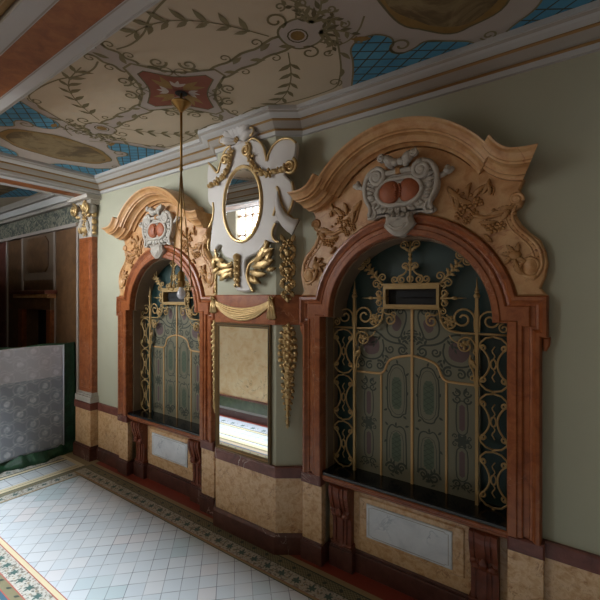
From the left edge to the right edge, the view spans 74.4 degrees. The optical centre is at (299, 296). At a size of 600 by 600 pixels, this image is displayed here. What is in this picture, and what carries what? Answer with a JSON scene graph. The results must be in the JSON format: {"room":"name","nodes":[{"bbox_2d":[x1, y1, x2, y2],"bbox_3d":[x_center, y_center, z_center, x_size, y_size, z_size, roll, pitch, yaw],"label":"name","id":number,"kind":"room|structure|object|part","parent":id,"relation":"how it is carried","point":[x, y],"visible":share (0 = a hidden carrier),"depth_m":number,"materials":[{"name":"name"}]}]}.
{"room":"theater ticket lobby","nodes":[
{"label":"theater ticket lobby","id":0,"kind":"room"},
{"bbox_2d":[0,193,78,392],"bbox_3d":[-6.242,0.350,8.751,5.680,4.900,0.540,0,0,35],"label":"wall","id":1,"kind":"structure","parent":0,"point":[39,235],"depth_m":7.92,"materials":[{"name":"brown wood"}]},
{"bbox_2d":[9,290,56,346],"bbox_3d":[-5.356,1.335,8.126,1.750,2.930,0.510,0,0,35],"label":"fireplace","id":2,"kind":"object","parent":1,"relation":"in","point":[42,300],"depth_m":8.12,"materials":[{"name":"wood"}]},
{"bbox_2d":[0,452,416,599],"bbox_3d":[-3.401,2.839,2.817,18.593,0.202,7.144,0,0,35],"label":"floor","id":3,"kind":"structure","parent":0,"point":[72,527],"depth_m":4.25,"materials":[{"name":"tile"}]},
{"bbox_2d":[0,342,75,473],"bbox_3d":[-4.775,1.766,5.995,0.307,1.948,2.705,0,0,35],"label":"barrier","id":4,"kind":"object","parent":3,"relation":"on","point":[38,382],"visible":1,"depth_m":6.57,"materials":[{"name":"fabric"}]},
{"bbox_2d":[67,193,100,461],"bbox_3d":[-3.698,0.520,6.755,0.680,4.440,0.239,0,0,35],"label":"pilaster","id":5,"kind":"object","parent":3,"relation":"on","point":[84,208],"visible":1,"depth_m":6.70,"materials":[{"name":"brown stone"}]},
{"bbox_3d":[-3.674,2.520,6.789,0.540,0.030,0.157,0,0,35],"label":"plinth moulding","id":6,"kind":"part","parent":5,"relation":"part of","materials":[{"name":"brown stone"}]},
{"bbox_2d":[0,0,595,206],"bbox_3d":[-2.328,-2.057,4.541,17.000,0.206,2.860,0,0,35],"label":"ceiling","id":7,"kind":"structure","parent":0,"point":[111,108],"depth_m":3.32,"materials":[{"name":"beige paint"}]},
{"bbox_2d":[0,0,152,110],"bbox_3d":[-3.039,-1.942,3.491,17.000,0.516,0.525,0,0,35],"label":"ceiling beam","id":8,"kind":"structure","parent":7,"relation":"attached to","point":[38,38],"depth_m":2.52,"materials":[{"name":"paint"}]},
{"bbox_2d":[168,93,194,298],"bbox_3d":[-1.141,-0.969,3.795,0.191,1.982,0.191,0,0,44],"label":"pendant lamp","id":9,"kind":"object","parent":7,"relation":"hanging from","point":[181,104],"visible":1,"depth_m":3.79,"materials":[{"name":"gold metal"}]},
{"bbox_3d":[-1.203,-0.648,3.793,0.134,1.185,0.020,0,0,2],"label":"rod","id":10,"kind":"part","parent":9,"relation":"part of","materials":[{"name":"gold metal"}]},
{"bbox_2d":[177,270,184,286],"bbox_3d":[-1.141,-0.177,3.795,0.078,0.165,0.078,0,0,35],"label":"socket","id":11,"kind":"object","parent":9,"relation":"attached to","point":[181,275],"depth_m":3.77,"materials":[{"name":"gold metal"}]},
{"bbox_3d":[-1.141,-1.075,3.795,0.040,1.750,0.040,0,0,35],"label":"rod","id":12,"kind":"part","parent":9,"relation":"part of","materials":[{"name":"gold metal"}]},
{"bbox_3d":[-1.141,-0.039,3.795,0.084,0.122,0.084,0,0,35],"label":"bulb","id":13,"kind":"part","parent":9,"relation":"part of","materials":[{"name":"clear glass"}]},
{"bbox_3d":[-1.079,-0.648,3.796,0.134,1.185,0.020,0,0,2],"label":"rod","id":14,"kind":"part","parent":9,"relation":"part of","materials":[{"name":"gold metal"}]},
{"bbox_2d":[97,51,599,554],"bbox_3d":[0.752,0.350,3.920,11.320,4.900,0.300,0,0,35],"label":"wall","id":15,"kind":"structure","parent":0,"point":[556,107],"depth_m":2.93,"materials":[{"name":"paint"}]},
{"bbox_2d":[0,173,100,197],"bbox_3d":[-4.204,-1.899,5.950,0.550,0.402,2.140,0,0,35],"label":"trim","id":16,"kind":"structure","parent":15,"relation":"attached to","point":[5,179],"depth_m":6.12,"materials":[{"name":"paint"}]},
{"bbox_2d":[96,447,118,469],"bbox_3d":[-3.118,2.632,6.466,0.710,0.215,0.060,0,0,35],"label":"baseboard","id":17,"kind":"structure","parent":15,"relation":"attached to","point":[107,457],"depth_m":6.45,"materials":[{"name":"brown stone"}]},
{"bbox_2d":[98,403,117,415],"bbox_3d":[-3.113,1.847,6.473,0.710,0.120,0.042,0,0,35],"label":"trim","id":18,"kind":"structure","parent":15,"relation":"attached to","point":[102,407],"depth_m":6.48,"materials":[{"name":"stone"}]},
{"bbox_2d":[98,410,118,454],"bbox_3d":[-3.110,2.221,6.478,0.710,0.638,0.030,0,0,35],"label":"trim","id":19,"kind":"structure","parent":15,"relation":"attached to","point":[108,424],"depth_m":6.48,"materials":[{"name":"stone"}]},
{"bbox_2d":[102,186,215,515],"bbox_3d":[-1.932,0.618,5.606,2.250,4.245,0.665,0,0,35],"label":"window","id":20,"kind":"structure","parent":15,"relation":"in","point":[178,454],"depth_m":5.64,"materials":[{"name":"wood"}]},
{"bbox_3d":[-2.019,-1.188,5.484,2.142,0.635,0.365,0,0,35],"label":"cornice","id":21,"kind":"part","parent":20,"relation":"part of","materials":[{"name":"wood"}]},
{"bbox_3d":[-1.880,1.849,5.680,1.690,0.082,0.285,0,0,35],"label":"sill moulding","id":22,"kind":"part","parent":20,"relation":"part of","materials":[{"name":"brown wood"}]},
{"bbox_3d":[-1.854,1.791,5.716,1.684,0.038,0.355,0,0,35],"label":"sill","id":23,"kind":"part","parent":20,"relation":"part of","materials":[{"name":"black stone"}]},
{"bbox_2d":[152,305,178,416],"bbox_3d":[-2.024,0.930,5.968,0.668,1.700,0.033,0,0,35],"label":"shutter","id":24,"kind":"object","parent":20,"relation":"attached to","point":[165,337],"depth_m":5.93,"materials":[{"name":"paint"}]},
{"bbox_2d":[140,261,199,411],"bbox_3d":[-1.818,0.625,5.766,1.680,2.316,0.103,0,0,35],"label":"iron grille","id":25,"kind":"object","parent":20,"relation":"attached to","point":[167,297],"visible":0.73,"depth_m":5.93,"materials":[{"name":"gold metal"}]},
{"bbox_3d":[-2.307,0.806,6.085,0.053,1.953,0.056,0,0,35],"label":"post","id":26,"kind":"part","parent":25,"relation":"part of","materials":[{"name":"metal"}]},
{"bbox_3d":[-2.278,0.260,6.064,0.581,0.303,0.022,0,0,35],"label":"rail","id":27,"kind":"part","parent":25,"relation":"part of","materials":[{"name":"metal"}]},
{"bbox_3d":[-1.386,0.260,5.430,0.581,0.303,0.022,0,0,35],"label":"rail","id":28,"kind":"part","parent":25,"relation":"part of","materials":[{"name":"metal"}]},
{"bbox_3d":[-1.767,0.632,5.839,1.684,2.355,0.055,0,0,35],"label":"panel","id":29,"kind":"part","parent":20,"relation":"part of","materials":[{"name":"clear glass"}]},
{"bbox_2d":[152,303,199,423],"bbox_3d":[-1.796,0.932,5.798,1.236,1.704,0.044,0,0,35],"label":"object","id":30,"kind":"object","parent":20,"relation":"attached to","point":[176,353],"visible":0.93,"depth_m":5.78,"materials":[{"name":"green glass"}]},
{"bbox_3d":[-2.042,1.164,5.963,0.597,1.239,0.022,0,0,35],"label":"moulding","id":31,"kind":"part","parent":30,"relation":"part of","materials":[{"name":"brown wood"}]},
{"bbox_3d":[-1.559,1.164,5.619,0.597,1.239,0.022,0,0,35],"label":"moulding","id":32,"kind":"part","parent":30,"relation":"part of","materials":[{"name":"brown wood"}]},
{"bbox_2d":[175,303,199,423],"bbox_3d":[-1.561,0.930,5.638,0.668,1.700,0.033,0,0,35],"label":"shutter","id":33,"kind":"object","parent":20,"relation":"attached to","point":[187,353],"depth_m":5.67,"materials":[{"name":"paint"}]},
{"bbox_2d":[209,295,276,320],"bbox_3d":[-0.679,0.126,4.483,1.038,0.291,0.061,0,0,35],"label":"drapery","id":34,"kind":"object","parent":15,"relation":"attached to","point":[235,313],"visible":1,"depth_m":4.42,"materials":[{"name":"gold metal"}]},
{"bbox_2d":[213,499,302,554],"bbox_3d":[-0.547,2.632,4.532,1.397,0.215,0.230,0,0,35],"label":"baseboard","id":35,"kind":"structure","parent":15,"relation":"attached to","point":[269,541],"depth_m":4.33,"materials":[{"name":"brown stone"}]},
{"bbox_2d":[215,295,301,324],"bbox_3d":[-0.545,0.138,4.543,1.357,0.325,0.210,0,0,35],"label":"trim","id":36,"kind":"structure","parent":15,"relation":"attached to","point":[286,312],"depth_m":4.31,"materials":[{"name":"brown wood"}]},
{"bbox_2d":[215,448,302,477],"bbox_3d":[-0.536,1.875,4.535,1.384,0.120,0.212,0,0,35],"label":"trim","id":37,"kind":"structure","parent":15,"relation":"attached to","point":[273,471],"depth_m":4.33,"materials":[{"name":"stone"}]},
{"bbox_2d":[216,458,302,532],"bbox_3d":[-0.529,2.235,4.538,1.375,0.610,0.200,0,0,35],"label":"wainscot panel","id":38,"kind":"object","parent":15,"relation":"attached to","point":[275,505],"depth_m":4.35,"materials":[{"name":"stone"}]},
{"bbox_2d":[217,136,302,465],"bbox_3d":[-0.540,0.420,4.557,1.305,4.760,0.180,0,0,35],"label":"wall pier","id":39,"kind":"object","parent":15,"relation":"attached to","point":[287,444],"visible":0.06,"depth_m":4.25,"materials":[{"name":"paint"}]},
{"bbox_2d":[211,319,214,412],"bbox_3d":[-1.042,0.840,4.793,0.085,1.139,0.102,0,0,-7],"label":"garland","id":40,"kind":"object","parent":39,"relation":"attached to","point":[213,324],"visible":0.68,"depth_m":4.77,"materials":[{"name":"gold metal"}]},
{"bbox_2d":[214,262,216,295],"bbox_3d":[-1.030,-0.268,4.836,0.052,0.526,0.074,0,0,-7],"label":"pendant","id":41,"kind":"object","parent":39,"relation":"attached to","point":[215,275],"visible":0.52,"depth_m":4.82,"materials":[{"name":"gold metal"}]},
{"bbox_2d":[215,322,271,464],"bbox_3d":[-0.664,1.055,4.513,0.855,1.510,0.035,0,0,35],"label":"wall mirror","id":42,"kind":"object","parent":39,"relation":"attached to","point":[243,352],"visible":1,"depth_m":4.50,"materials":[{"name":"clear mirror"}]},
{"bbox_2d":[207,124,299,291],"bbox_3d":[-0.580,-1.073,4.376,1.386,2.043,0.172,0,0,35],"label":"oval mirror","id":43,"kind":"object","parent":39,"relation":"attached to","point":[248,197],"visible":0.95,"depth_m":4.37,"materials":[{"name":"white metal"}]},
{"bbox_2d":[225,168,258,239],"bbox_3d":[-0.651,-1.047,4.452,0.544,0.810,0.011,0,0,35],"label":"mirror glass","id":44,"kind":"object","parent":43,"relation":"attached to","point":[241,184],"depth_m":4.45,"materials":[{"name":"white"}]},
{"bbox_2d":[277,322,297,428],"bbox_3d":[-0.131,0.841,4.202,0.226,1.139,0.085,0,0,0],"label":"garland","id":45,"kind":"object","parent":39,"relation":"attached to","point":[287,345],"visible":1,"depth_m":4.19,"materials":[{"name":"gold metal"}]},
{"bbox_2d":[279,234,295,302],"bbox_3d":[-0.131,-0.305,4.205,0.185,0.730,0.086,0,0,0],"label":"pendant","id":46,"kind":"object","parent":39,"relation":"attached to","point":[287,243],"visible":1,"depth_m":4.19,"materials":[{"name":"gold metal"}]},
{"bbox_2d":[0,0,599,193],"bbox_3d":[-1.153,-1.840,3.778,6.960,0.240,2.160,0,0,35],"label":"trim","id":47,"kind":"structure","parent":15,"relation":"attached to","point":[575,32],"depth_m":3.58,"materials":[{"name":"white paint"}]},
{"bbox_2d":[287,116,550,599],"bbox_3d":[0.934,0.618,3.567,2.250,4.245,0.665,0,0,35],"label":"window","id":48,"kind":"structure","parent":15,"relation":"in","point":[418,542],"depth_m":3.44,"materials":[{"name":"brown wood"}]},
{"bbox_2d":[356,309,415,482],"bbox_3d":[0.842,0.930,3.928,0.668,1.700,0.033,0,0,35],"label":"shutter","id":49,"kind":"object","parent":48,"relation":"attached to","point":[386,372],"depth_m":3.89,"materials":[{"name":"paint"}]},
{"bbox_3d":[0.847,-1.188,3.444,2.142,0.635,0.365,0,0,35],"label":"cornice","id":50,"kind":"part","parent":48,"relation":"part of","materials":[{"name":"wood"}]},
{"bbox_3d":[0.986,1.849,3.640,1.690,0.082,0.285,0,0,35],"label":"sill moulding","id":51,"kind":"part","parent":48,"relation":"part of","materials":[{"name":"red stone"}]},
{"bbox_3d":[1.012,1.791,3.677,1.684,0.038,0.355,0,0,35],"label":"sill","id":52,"kind":"part","parent":48,"relation":"part of","materials":[{"name":"black stone"}]},
{"bbox_2d":[356,306,481,501],"bbox_3d":[1.071,0.932,3.759,1.236,1.704,0.044,0,0,35],"label":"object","id":53,"kind":"structure","parent":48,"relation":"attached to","point":[415,391],"depth_m":3.73,"materials":[{"name":"paint"}]},
{"bbox_3d":[0.824,1.164,3.923,0.597,1.239,0.022,0,0,35],"label":"moulding","id":54,"kind":"part","parent":53,"relation":"part of","materials":[{"name":"brown wood"}]},
{"bbox_3d":[1.307,1.164,3.579,0.597,1.239,0.022,0,0,35],"label":"moulding","id":55,"kind":"part","parent":53,"relation":"part of","materials":[{"name":"brown wood"}]},
{"bbox_2d":[333,240,506,509],"bbox_3d":[1.048,0.625,3.726,1.680,2.316,0.103,0,0,35],"label":"iron grille","id":56,"kind":"object","parent":48,"relation":"attached to","point":[400,295],"visible":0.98,"depth_m":3.65,"materials":[{"name":"gold metal"}]},
{"bbox_3d":[0.559,0.806,4.045,0.053,1.953,0.056,0,0,35],"label":"post","id":57,"kind":"part","parent":56,"relation":"part of","materials":[{"name":"metal"}]},
{"bbox_3d":[0.588,0.260,4.024,0.581,0.303,0.022,0,0,35],"label":"rail","id":58,"kind":"part","parent":56,"relation":"part of","materials":[{"name":"metal"}]},
{"bbox_3d":[1.480,0.260,3.390,0.581,0.303,0.022,0,0,35],"label":"rail","id":59,"kind":"part","parent":56,"relation":"part of","materials":[{"name":"metal"}]},
{"bbox_3d":[1.509,0.806,3.369,0.053,1.953,0.056,0,0,35],"label":"post","id":60,"kind":"part","parent":56,"relation":"part of","materials":[{"name":"metal"}]},
{"bbox_3d":[1.099,0.632,3.799,1.684,2.355,0.055,0,0,35],"label":"panel","id":61,"kind":"part","parent":48,"relation":"part of","materials":[{"name":"clear glass"}]},
{"bbox_2d":[407,306,481,501],"bbox_3d":[1.306,0.930,3.598,0.668,1.700,0.033,0,0,35],"label":"shutter","id":62,"kind":"object","parent":48,"relation":"attached to","point":[440,389],"depth_m":3.60,"materials":[{"name":"paint"}]},
{"bbox_2d":[543,539,599,574],"bbox_3d":[3.546,1.875,1.734,4.232,0.120,0.042,0,0,35],"label":"trim","id":63,"kind":"structure","parent":15,"relation":"attached to","point":[584,560],"depth_m":2.84,"materials":[{"name":"stone"}]},
{"bbox_2d":[545,557,599,599],"bbox_3d":[3.550,2.235,1.739,4.232,0.610,0.030,0,0,35],"label":"wainscot panel","id":64,"kind":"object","parent":15,"relation":"attached to","point":[563,581],"depth_m":2.86,"materials":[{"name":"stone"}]}
]}

